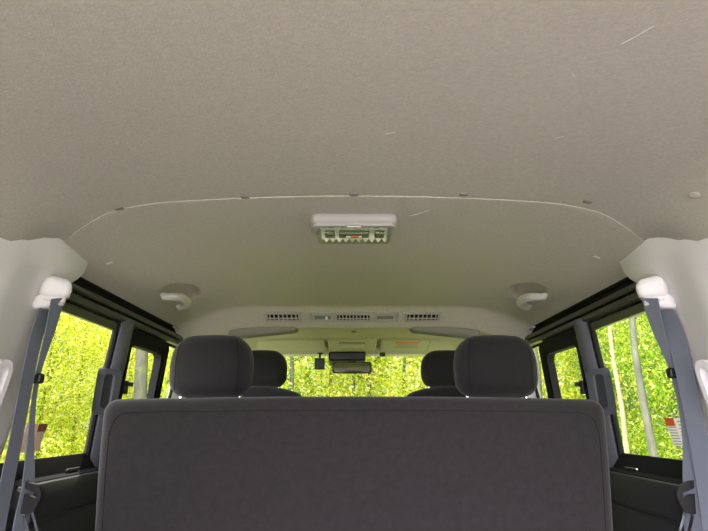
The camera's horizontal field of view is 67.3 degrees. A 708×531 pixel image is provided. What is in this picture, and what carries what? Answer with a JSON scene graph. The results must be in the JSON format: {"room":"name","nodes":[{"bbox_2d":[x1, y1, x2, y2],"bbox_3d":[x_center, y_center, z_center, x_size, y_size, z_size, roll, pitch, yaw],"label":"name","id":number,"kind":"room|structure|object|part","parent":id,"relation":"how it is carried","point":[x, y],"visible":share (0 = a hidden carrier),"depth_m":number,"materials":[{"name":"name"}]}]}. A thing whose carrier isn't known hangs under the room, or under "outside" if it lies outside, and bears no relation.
{"room":"vehicle interior","nodes":[
{"label":"vehicle interior","id":0,"kind":"room"},
{"bbox_2d":[0,453,98,530],"bbox_3d":[-0.782,0.953,1.493,0.116,0.805,4.100,0,-16,0],"label":"trim panel","id":1,"kind":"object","parent":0,"point":[69,483],"depth_m":1.39,"materials":[{"name":"black plastic"}]},
{"bbox_2d":[0,276,71,530],"bbox_3d":[-0.713,0.579,1.094,0.108,1.160,0.108,-14,-22,40],"label":"belt","id":2,"kind":"object","parent":1,"relation":"hanging from","point":[54,291],"visible":0.95,"depth_m":1.18,"materials":[{"name":"grey fabric"}]},
{"bbox_3d":[-0.712,0.500,1.150,0.076,0.068,0.012,0,-16,0],"label":"latch plate","id":3,"kind":"part","parent":2,"relation":"part of","materials":[{"name":"black plastic"}]},
{"bbox_2d":[0,238,87,457],"bbox_3d":[-0.827,0.346,0.420,0.331,1.330,1.700,0,-16,0],"label":"trim","id":4,"kind":"structure","parent":1,"relation":"attached to","point":[24,264],"depth_m":1.17,"materials":[{"name":"white plastic"}]},
{"bbox_2d":[84,318,134,466],"bbox_3d":[-0.773,0.418,1.668,0.100,0.495,0.211,10,-19,-30],"label":"trim","id":5,"kind":"structure","parent":1,"relation":"attached to","point":[109,376],"depth_m":1.63,"materials":[{"name":"grey plastic"}]},
{"bbox_2d":[118,329,168,398],"bbox_3d":[-0.777,0.470,1.891,0.109,0.425,0.495,0,-16,0],"label":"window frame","id":6,"kind":"structure","parent":1,"relation":"in","point":[158,348],"depth_m":2.00,"materials":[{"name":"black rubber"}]},
{"bbox_2d":[168,388,172,397],"bbox_3d":[-0.779,0.517,2.151,0.097,0.432,0.240,0,-16,0],"label":"window","id":7,"kind":"structure","parent":1,"relation":"in","point":[170,391],"depth_m":2.24,"materials":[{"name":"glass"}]},
{"bbox_2d":[170,387,184,397],"bbox_3d":[-0.802,1.076,2.872,0.278,1.300,1.487,-1,-16,2],"label":"trim","id":8,"kind":"structure","parent":1,"relation":"attached to","point":[174,395],"depth_m":2.27,"materials":[{"name":"white plastic"}]},
{"bbox_3d":[-0.783,0.335,1.462,0.073,0.385,0.475,0,-16,0],"label":"window","id":9,"kind":"structure","parent":1,"relation":"in","visible":0},
{"bbox_2d":[20,424,47,452],"bbox_3d":[-0.804,0.432,1.333,0.014,0.068,0.091,0,-16,0],"label":"window sticker","id":10,"kind":"object","parent":9,"relation":"attached to","point":[40,429],"visible":0.66,"depth_m":1.35,"materials":[{"name":"brown"}]},
{"bbox_2d":[21,427,43,449],"bbox_3d":[-0.803,0.434,1.333,0.001,0.057,0.078,10,-16,3],"label":"print","id":11,"kind":"object","parent":10,"relation":"attached to","point":[35,427],"depth_m":1.35},
{"bbox_2d":[0,438,682,461],"bbox_3d":[0.000,4.955,11.576,80.000,0.001,75.000,0,-16,0],"label":"ground","id":12,"kind":"structure","parent":0,"point":[44,449],"depth_m":30.60,"materials":[{"name":"green plant"}]},
{"bbox_2d":[0,352,76,462],"bbox_3d":[-6.425,1.018,8.971,4.274,6.164,3.998,4,-17,-14],"label":"tree","id":13,"kind":"object","parent":12,"relation":"on","point":[58,373],"visible":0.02,"depth_m":9.69,"materials":[{"name":"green plant"}]},
{"bbox_2d":[0,322,77,462],"bbox_3d":[-9.424,2.658,14.179,5.427,5.938,4.016,-12,-20,36],"label":"tree","id":14,"kind":"object","parent":12,"relation":"on","point":[55,344],"visible":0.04,"depth_m":14.54,"materials":[{"name":"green plant"}]},
{"bbox_2d":[2,322,79,460],"bbox_3d":[-8.682,1.457,12.009,4.814,7.025,4.165,15,-22,-41],"label":"tree","id":15,"kind":"object","parent":12,"relation":"on","point":[6,445],"visible":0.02,"depth_m":11.62,"materials":[{"name":"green plant"}]},
{"bbox_2d":[5,314,110,456],"bbox_3d":[-8.882,2.655,15.063,5.199,6.431,4.630,3,-17,-11],"label":"tree","id":16,"kind":"object","parent":12,"relation":"on","point":[60,321],"visible":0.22,"depth_m":15.13,"materials":[{"name":"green plant"}]},
{"bbox_2d":[9,312,133,457],"bbox_3d":[-7.984,2.112,13.647,5.016,6.681,4.719,-12,-20,35],"label":"tree","id":17,"kind":"object","parent":12,"relation":"on","point":[61,407],"visible":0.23,"depth_m":13.38,"materials":[{"name":"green plant"}]},
{"bbox_2d":[28,312,129,458],"bbox_3d":[-9.554,3.464,17.121,4.595,6.035,4.099,-8,-18,25],"label":"tree","id":18,"kind":"object","parent":12,"relation":"on","point":[52,381],"visible":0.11,"depth_m":16.86,"materials":[{"name":"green plant"}]},
{"bbox_2d":[37,313,133,452],"bbox_3d":[-9.263,3.252,18.132,4.937,7.007,5.112,-12,-20,36],"label":"tree","id":19,"kind":"object","parent":12,"relation":"on","point":[106,345],"visible":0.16,"depth_m":17.56,"materials":[{"name":"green plant"}]},
{"bbox_2d":[50,326,152,445],"bbox_3d":[-8.579,4.430,18.985,4.514,5.219,4.189,6,-17,-21],"label":"tree","id":20,"kind":"object","parent":12,"relation":"on","point":[132,350],"visible":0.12,"depth_m":18.58,"materials":[{"name":"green plant"}]},
{"bbox_2d":[58,334,163,448],"bbox_3d":[-9.178,4.974,20.809,5.214,5.194,4.918,-8,-18,26],"label":"tree","id":21,"kind":"object","parent":12,"relation":"on","point":[97,334],"visible":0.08,"depth_m":20.44,"materials":[{"name":"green plant"}]},
{"bbox_2d":[88,330,163,416],"bbox_3d":[-9.012,4.481,22.451,4.721,7.056,4.931,12,-20,-36],"label":"tree","id":22,"kind":"object","parent":12,"relation":"on","point":[100,330],"visible":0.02,"depth_m":21.98,"materials":[{"name":"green plant"}]},
{"bbox_2d":[133,349,147,398],"bbox_3d":[-3.199,0.347,9.104,3.395,7.542,3.189,0,-16,0],"label":"tree","id":23,"kind":"object","parent":12,"relation":"on","point":[141,361],"visible":0.02,"depth_m":8.68,"materials":[{"name":"grey plant"}]},
{"bbox_2d":[128,348,170,394],"bbox_3d":[-5.780,2.993,18.935,3.927,7.952,4.160,9,-18,-28],"label":"tree","id":24,"kind":"object","parent":12,"relation":"on","point":[170,348],"visible":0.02,"depth_m":18.50,"materials":[{"name":"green plant"}]},
{"bbox_2d":[127,347,173,397],"bbox_3d":[-4.043,1.954,15.128,4.821,7.814,3.806,10,-19,-30],"label":"tree","id":25,"kind":"object","parent":12,"relation":"on","point":[170,351],"visible":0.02,"depth_m":13.65,"materials":[{"name":"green plant"}]},
{"bbox_2d":[130,347,170,397],"bbox_3d":[-4.954,3.169,17.492,5.018,6.806,4.594,10,-19,-32],"label":"tree","id":26,"kind":"object","parent":12,"relation":"on","point":[167,381],"visible":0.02,"depth_m":16.96,"materials":[{"name":"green plant"}]},
{"bbox_2d":[283,356,336,396],"bbox_3d":[-2.034,2.747,17.116,4.455,7.407,5.236,5,-17,-17],"label":"tree","id":27,"kind":"object","parent":12,"relation":"on","point":[291,386],"visible":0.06,"depth_m":17.27,"materials":[{"name":"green plant"}]},
{"bbox_2d":[282,356,375,396],"bbox_3d":[-0.808,3.337,18.441,4.753,7.008,4.565,4,-17,-15],"label":"tree","id":28,"kind":"object","parent":12,"relation":"on","point":[329,386],"visible":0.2,"depth_m":18.00,"materials":[{"name":"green plant"}]},
{"bbox_2d":[20,317,677,458],"bbox_3d":[0.011,5.161,24.026,26.266,6.763,7.265,0,-16,0],"label":"tree","id":29,"kind":"object","parent":12,"relation":"on","point":[304,360],"visible":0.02,"depth_m":22.18,"materials":[{"name":"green plant"}]},
{"bbox_2d":[305,356,403,395],"bbox_3d":[-0.031,3.404,19.256,3.931,7.342,4.021,12,-20,-36],"label":"tree","id":30,"kind":"object","parent":12,"relation":"on","point":[381,360],"visible":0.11,"depth_m":18.65,"materials":[{"name":"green plant"}]},
{"bbox_2d":[309,356,419,395],"bbox_3d":[0.458,3.226,19.239,4.410,7.669,5.862,8,-18,-26],"label":"tree","id":31,"kind":"object","parent":12,"relation":"on","point":[369,393],"visible":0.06,"depth_m":18.70,"materials":[{"name":"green plant"}]},
{"bbox_2d":[348,356,426,396],"bbox_3d":[2.086,3.210,19.178,4.381,7.668,4.522,9,-19,-28],"label":"tree","id":32,"kind":"object","parent":12,"relation":"on","point":[384,382],"visible":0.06,"depth_m":18.65,"materials":[{"name":"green plant"}]},
{"bbox_2d":[366,356,426,396],"bbox_3d":[2.659,3.199,17.277,5.026,6.635,5.652,0,-16,0],"label":"tree","id":33,"kind":"object","parent":12,"relation":"on","point":[400,381],"visible":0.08,"depth_m":16.87,"materials":[{"name":"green plant"}]},
{"bbox_2d":[533,347,542,397],"bbox_3d":[4.444,1.490,13.552,3.276,7.844,3.244,0,-16,0],"label":"tree","id":34,"kind":"object","parent":12,"relation":"on","point":[535,350],"visible":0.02,"depth_m":13.21,"materials":[{"name":"grey plant"}]},
{"bbox_2d":[537,347,577,394],"bbox_3d":[6.118,3.064,19.643,4.603,8.214,5.225,0,-16,0],"label":"tree","id":35,"kind":"object","parent":12,"relation":"on","point":[537,347],"visible":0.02,"depth_m":19.42,"materials":[{"name":"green plant"}]},
{"bbox_2d":[538,331,604,398],"bbox_3d":[5.112,2.150,15.601,4.061,7.708,4.385,3,-16,-9],"label":"tree","id":36,"kind":"object","parent":12,"relation":"on","point":[562,388],"visible":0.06,"depth_m":14.57,"materials":[{"name":"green plant"}]},
{"bbox_2d":[555,330,633,444],"bbox_3d":[8.848,3.834,20.629,4.205,7.281,3.995,-13,-21,38],"label":"tree","id":37,"kind":"object","parent":12,"relation":"on","point":[569,386],"visible":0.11,"depth_m":20.40,"materials":[{"name":"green plant"}]},
{"bbox_2d":[555,324,644,454],"bbox_3d":[9.111,3.641,19.413,4.246,6.970,4.179,0,-16,0],"label":"tree","id":38,"kind":"object","parent":12,"relation":"on","point":[620,324],"visible":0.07,"depth_m":19.10,"materials":[{"name":"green plant"}]},
{"bbox_2d":[555,317,674,456],"bbox_3d":[8.963,3.579,18.720,4.787,6.705,4.286,-1,-16,3],"label":"tree","id":39,"kind":"object","parent":12,"relation":"on","point":[571,355],"visible":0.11,"depth_m":18.30,"materials":[{"name":"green plant"}]},
{"bbox_2d":[566,341,668,435],"bbox_3d":[11.348,5.054,21.823,5.608,5.612,4.488,-2,-16,7],"label":"tree","id":40,"kind":"object","parent":12,"relation":"on","point":[614,341],"visible":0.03,"depth_m":21.84,"materials":[{"name":"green plant"}]},
{"bbox_2d":[559,319,677,456],"bbox_3d":[8.544,2.968,16.947,4.708,6.883,4.828,-8,-18,25],"label":"tree","id":41,"kind":"object","parent":12,"relation":"on","point":[605,357],"visible":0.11,"depth_m":16.34,"materials":[{"name":"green plant"}]},
{"bbox_2d":[607,318,650,453],"bbox_3d":[5.035,0.727,10.250,3.849,7.442,3.719,12,-20,-36],"label":"tree","id":42,"kind":"object","parent":12,"relation":"on","point":[611,344],"visible":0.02,"depth_m":9.63,"materials":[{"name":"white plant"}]},
{"bbox_2d":[597,319,679,456],"bbox_3d":[8.508,2.670,13.845,4.640,5.718,4.415,4,-17,-12],"label":"tree","id":43,"kind":"object","parent":12,"relation":"on","point":[626,319],"visible":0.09,"depth_m":13.85,"materials":[{"name":"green plant"}]},
{"bbox_2d":[596,313,682,459],"bbox_3d":[6.611,1.255,10.003,5.215,6.294,5.183,4,-17,-13],"label":"tree","id":44,"kind":"object","parent":12,"relation":"on","point":[646,347],"visible":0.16,"depth_m":10.19,"materials":[{"name":"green plant"}]},
{"bbox_2d":[621,312,658,456],"bbox_3d":[4.814,0.523,9.291,4.008,7.303,3.330,-7,-18,22],"label":"tree","id":45,"kind":"object","parent":12,"relation":"on","point":[647,423],"visible":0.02,"depth_m":8.82,"materials":[{"name":"grey plant"}]},
{"bbox_2d":[609,322,670,455],"bbox_3d":[9.296,2.474,16.041,4.962,7.329,5.121,-9,-18,28],"label":"tree","id":46,"kind":"object","parent":12,"relation":"on","point":[634,412],"visible":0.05,"depth_m":15.52,"materials":[{"name":"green plant"}]},
{"bbox_2d":[598,314,682,459],"bbox_3d":[7.824,2.049,13.047,3.937,6.472,3.644,5,-17,-18],"label":"tree","id":47,"kind":"object","parent":12,"relation":"on","point":[624,345],"visible":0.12,"depth_m":13.06,"materials":[{"name":"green plant"}]},
{"bbox_2d":[616,313,682,459],"bbox_3d":[7.679,2.184,12.259,4.160,5.768,4.379,3,-16,-9],"label":"tree","id":48,"kind":"object","parent":12,"relation":"on","point":[647,359],"visible":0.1,"depth_m":12.06,"materials":[{"name":"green plant"}]},
{"bbox_2d":[0,0,707,240],"bbox_3d":[0.000,-0.200,0.527,1.476,0.236,1.600,0,-16,0],"label":"ceiling","id":49,"kind":"structure","parent":0,"point":[105,105],"depth_m":0.80,"materials":[{"name":"fabric"}]},
{"bbox_2d":[114,206,123,210],"bbox_3d":[-0.517,-0.126,1.169,0.018,0.007,0.014,0,-16,0],"label":"clip","id":50,"kind":"object","parent":49,"relation":"attached to","point":[118,207],"visible":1,"depth_m":1.16,"materials":[{"name":"grey plastic"}]},
{"bbox_2d":[241,195,249,198],"bbox_3d":[-0.231,-0.146,1.130,0.018,0.005,0.014,0,-16,0],"label":"clip","id":51,"kind":"object","parent":49,"relation":"attached to","point":[242,196],"visible":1,"depth_m":1.13,"materials":[{"name":"grey plastic"}]},
{"bbox_2d":[350,192,357,195],"bbox_3d":[0.000,-0.149,1.117,0.018,0.005,0.014,0,-16,0],"label":"clip","id":52,"kind":"object","parent":49,"relation":"attached to","point":[351,193],"visible":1,"depth_m":1.11,"materials":[{"name":"grey plastic"}]},
{"bbox_2d":[459,192,468,195],"bbox_3d":[0.231,-0.149,1.117,0.018,0.005,0.014,0,-16,0],"label":"clip","id":53,"kind":"object","parent":49,"relation":"attached to","point":[461,193],"visible":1,"depth_m":1.11,"materials":[{"name":"grey plastic"}]},
{"bbox_2d":[583,199,592,203],"bbox_3d":[0.501,-0.137,1.139,0.018,0.007,0.014,0,-16,0],"label":"clip","id":54,"kind":"object","parent":49,"relation":"attached to","point":[586,201],"visible":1,"depth_m":1.13,"materials":[{"name":"grey plastic"}]},
{"bbox_2d":[688,192,699,198],"bbox_3d":[0.633,-0.130,0.987,0.020,0.010,0.022,-3,-17,10],"label":"clip","id":55,"kind":"object","parent":49,"relation":"attached to","point":[694,195],"visible":1,"depth_m":0.98,"materials":[{"name":"plastic"}]},
{"bbox_2d":[64,196,643,354],"bbox_3d":[0.000,0.243,2.211,1.476,0.181,2.299,0,-16,0],"label":"ceiling","id":56,"kind":"structure","parent":0,"point":[469,261],"depth_m":1.54,"materials":[{"name":"fabric"}]},
{"bbox_2d":[160,292,191,310],"bbox_3d":[-0.622,0.124,1.891,0.073,0.037,0.202,0,-16,0],"label":"grip","id":57,"kind":"object","parent":56,"relation":"attached to","point":[186,301],"visible":0.97,"depth_m":1.84,"materials":[{"name":"grey plastic"}]},
{"bbox_2d":[263,312,301,321],"bbox_3d":[-0.300,0.217,2.250,0.160,0.038,0.056,0,-16,0],"label":"ceiling vent","id":58,"kind":"object","parent":56,"relation":"in","point":[272,316],"visible":1,"depth_m":2.25,"materials":[{"name":"grey plastic"}]},
{"bbox_2d":[256,339,328,350],"bbox_3d":[-0.372,0.461,3.099,0.450,0.054,0.174,0,-16,0],"label":"sun visor","id":59,"kind":"object","parent":56,"relation":"attached to","point":[270,344],"visible":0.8,"depth_m":3.08,"materials":[{"name":"beige plastic"}]},
{"bbox_2d":[315,353,324,369],"bbox_3d":[-0.207,0.579,3.222,0.060,0.102,0.046,0,-16,0],"label":"camera","id":60,"kind":"object","parent":56,"relation":"attached to","point":[319,362],"visible":1,"depth_m":3.20,"materials":[{"name":"black plastic"}]},
{"bbox_2d":[328,352,365,365],"bbox_3d":[-0.042,0.570,3.245,0.224,0.076,0.110,0,-16,0],"label":"housing","id":61,"kind":"object","parent":56,"relation":"attached to","point":[332,356],"visible":0.84,"depth_m":3.20,"materials":[{"name":"black plastic"}]},
{"bbox_2d":[332,361,371,373],"bbox_3d":[-0.012,0.600,3.201,0.236,0.105,0.082,0,-16,0],"label":"rearview mirror","id":62,"kind":"object","parent":61,"relation":"attached to","point":[350,367],"visible":0.89,"depth_m":3.16,"materials":[{"name":"black plastic"}]},
{"bbox_2d":[333,363,370,371],"bbox_3d":[-0.012,0.606,3.158,0.220,0.056,0.002,0,-16,0],"label":"mirror glass","id":63,"kind":"object","parent":62,"relation":"attached to","point":[337,367],"depth_m":3.16,"materials":[{"name":"silver mirror"}]},
{"bbox_2d":[328,338,376,350],"bbox_3d":[-0.010,0.450,3.098,0.280,0.072,0.188,0,-16,0],"label":"lamp","id":64,"kind":"object","parent":56,"relation":"attached to","point":[335,344],"visible":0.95,"depth_m":3.07,"materials":[{"name":"beige plastic"}]},
{"bbox_2d":[340,345,362,347],"bbox_3d":[-0.012,0.469,3.094,0.133,0.006,0.032,0,-29,0],"label":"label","id":65,"kind":"object","parent":64,"relation":"attached to","point":[341,346],"depth_m":3.09,"materials":[{"name":"plastic"}]},
{"bbox_2d":[310,214,397,241],"bbox_3d":[0.000,-0.087,1.256,0.206,0.057,0.092,0,-16,0],"label":"dome lamp","id":66,"kind":"object","parent":56,"relation":"attached to","point":[332,227],"visible":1,"depth_m":1.22,"materials":[{"name":"grey plastic"}]},
{"bbox_2d":[309,312,398,321],"bbox_3d":[0.000,0.217,2.250,0.380,0.039,0.057,0,-16,0],"label":"vent panel","id":67,"kind":"object","parent":56,"relation":"attached to","point":[313,316],"visible":1,"depth_m":2.25,"materials":[{"name":"grey plastic"}]},
{"bbox_3d":[0.000,0.216,2.251,0.368,0.003,0.052,0,-46,0],"label":"panel","id":68,"kind":"part","parent":67,"relation":"part of","materials":[{"name":"grey plastic"}]},
{"bbox_2d":[376,339,453,350],"bbox_3d":[0.378,0.461,3.099,0.490,0.058,0.174,0,-16,0],"label":"sun visor","id":69,"kind":"object","parent":56,"relation":"attached to","point":[386,344],"visible":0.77,"depth_m":3.08,"materials":[{"name":"beige plastic"}]},
{"bbox_2d":[394,342,419,347],"bbox_3d":[0.305,0.458,3.072,0.150,0.024,0.098,0,-16,0],"label":"label","id":70,"kind":"object","parent":69,"relation":"attached to","point":[395,342],"visible":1,"depth_m":3.06,"materials":[{"name":"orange paper"}]},
{"bbox_2d":[394,344,418,347],"bbox_3d":[0.305,0.466,3.084,0.144,0.016,0.066,0,-16,0],"label":"print","id":71,"kind":"object","parent":70,"relation":"on","point":[397,344],"depth_m":3.11,"materials":[{"name":"grey"}]},
{"bbox_2d":[403,312,441,321],"bbox_3d":[0.290,0.217,2.250,0.160,0.038,0.056,0,-16,0],"label":"ceiling vent","id":72,"kind":"object","parent":56,"relation":"in","point":[412,316],"visible":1,"depth_m":2.25,"materials":[{"name":"grey plastic"}]},
{"bbox_2d":[516,292,547,310],"bbox_3d":[0.621,0.124,1.891,0.073,0.037,0.201,0,-16,0],"label":"grip","id":73,"kind":"object","parent":56,"relation":"attached to","point":[521,301],"visible":0.99,"depth_m":1.84,"materials":[{"name":"grey plastic"}]},
{"bbox_2d":[609,453,701,530],"bbox_3d":[0.782,0.953,1.493,0.116,0.805,4.100,0,-16,0],"label":"trim panel","id":74,"kind":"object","parent":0,"point":[642,486],"depth_m":1.38,"materials":[{"name":"black plastic"}]},
{"bbox_2d":[522,387,537,397],"bbox_3d":[0.802,1.076,2.872,0.278,1.300,1.487,1,-16,-2],"label":"trim","id":75,"kind":"structure","parent":74,"relation":"attached to","point":[533,395],"depth_m":2.27,"materials":[{"name":"white plastic"}]},
{"bbox_2d":[535,388,539,397],"bbox_3d":[0.779,0.517,2.151,0.097,0.432,0.240,0,-16,0],"label":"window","id":76,"kind":"structure","parent":74,"relation":"in","point":[536,390],"depth_m":2.24,"materials":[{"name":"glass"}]},
{"bbox_2d":[539,329,589,398],"bbox_3d":[0.776,0.470,1.891,0.109,0.425,0.495,0,-16,0],"label":"window","id":77,"kind":"structure","parent":74,"relation":"in","point":[549,348],"depth_m":2.00,"materials":[{"name":"black plastic"}]},
{"bbox_2d":[573,318,623,466],"bbox_3d":[0.773,0.418,1.668,0.100,0.495,0.211,-10,-19,30],"label":"trim","id":78,"kind":"structure","parent":74,"relation":"attached to","point":[598,376],"depth_m":1.63,"materials":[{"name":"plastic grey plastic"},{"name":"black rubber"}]},
{"bbox_2d":[620,237,707,433],"bbox_3d":[0.827,0.346,0.420,0.331,1.330,1.700,0,-16,0],"label":"trim","id":79,"kind":"structure","parent":74,"relation":"attached to","point":[683,264],"depth_m":1.15,"materials":[{"name":"white plastic"}]},
{"bbox_2d":[636,276,707,530],"bbox_3d":[0.714,0.579,1.094,0.093,1.160,0.124,-10,-19,31],"label":"belt","id":80,"kind":"object","parent":74,"relation":"hanging from","point":[659,306],"visible":0.97,"depth_m":1.18,"materials":[{"name":"grey fabric"}]},
{"bbox_3d":[0.733,0.500,1.150,0.076,0.068,0.012,0,-16,0],"label":"latch plate","id":81,"kind":"part","parent":80,"relation":"part of","materials":[{"name":"black plastic"}]},
{"bbox_3d":[0.783,0.335,1.462,0.073,0.385,0.475,0,-16,0],"label":"window","id":82,"kind":"structure","parent":74,"relation":"in","visible":0},
{"bbox_2d":[664,418,682,446],"bbox_3d":[0.801,0.410,1.310,0.014,0.068,0.091,0,-16,0],"label":"window sticker","id":83,"kind":"object","parent":82,"relation":"attached to","point":[673,424],"visible":0.68,"depth_m":1.33,"materials":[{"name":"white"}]},
{"bbox_2d":[668,421,681,444],"bbox_3d":[0.801,0.412,1.310,0.001,0.057,0.078,-10,-16,-3],"label":"print","id":84,"kind":"object","parent":83,"relation":"attached to","point":[676,421],"depth_m":1.32},
{"bbox_3d":[0.000,1.298,1.236,1.600,0.040,3.800,0,-16,0],"label":"floor","id":85,"kind":"structure","parent":0,"visible":0},
{"bbox_2d":[242,350,301,396],"bbox_3d":[-0.430,1.032,2.534,0.480,1.191,0.616,0,-16,0],"label":"seat","id":86,"kind":"object","parent":85,"relation":"on","point":[270,367],"visible":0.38,"depth_m":2.39,"materials":[{"name":"black fabric"}]},
{"bbox_3d":[-0.430,0.853,2.356,0.464,0.620,0.173,0,-16,0],"label":"backrest","id":87,"kind":"part","parent":86,"relation":"part of","materials":[{"name":"black fabric"}]},
{"bbox_2d":[95,335,612,530],"bbox_3d":[0.000,0.777,1.535,1.280,1.126,0.638,0,-16,0],"label":"seat","id":88,"kind":"object","parent":85,"relation":"on","point":[214,457],"visible":1,"depth_m":1.30,"materials":[{"name":"grey fabric"}]},
{"bbox_3d":[0.000,0.630,1.350,1.274,0.574,0.199,0,-16,0],"label":"backrest","id":89,"kind":"part","parent":88,"relation":"part of","materials":[{"name":"grey fabric"}]},
{"bbox_2d":[406,350,465,396],"bbox_3d":[0.430,1.032,2.534,0.480,1.191,0.616,0,-16,0],"label":"seat","id":90,"kind":"object","parent":85,"relation":"on","point":[437,372],"visible":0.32,"depth_m":2.39,"materials":[{"name":"black fabric"}]},
{"bbox_3d":[0.430,0.853,2.356,0.464,0.620,0.173,0,-16,0],"label":"backrest","id":91,"kind":"part","parent":90,"relation":"part of","materials":[{"name":"black fabric"}]},
{"bbox_3d":[0.000,-0.075,1.584,1.600,0.024,3.720,0,-16,0],"label":"roof","id":92,"kind":"structure","parent":0,"visible":0},
{"bbox_2d":[61,277,182,348],"bbox_3d":[-0.760,0.275,2.326,0.080,0.236,2.100,0,-16,0],"label":"trim","id":93,"kind":"structure","parent":92,"relation":"attached to","point":[87,301],"depth_m":1.59,"materials":[{"name":"black plastic"}]},
{"bbox_2d":[283,354,424,355],"bbox_3d":[0.000,0.504,3.342,1.440,0.129,0.100,0,-16,0],"label":"trim","id":94,"kind":"structure","parent":92,"relation":"attached to","point":[284,354],"depth_m":3.33,"materials":[{"name":"white plastic"}]},
{"bbox_2d":[525,277,644,348],"bbox_3d":[0.760,0.275,2.326,0.080,0.236,2.100,0,-16,0],"label":"trim","id":95,"kind":"structure","parent":92,"relation":"attached to","point":[620,301],"depth_m":1.60,"materials":[{"name":"black plastic"}]}
]}

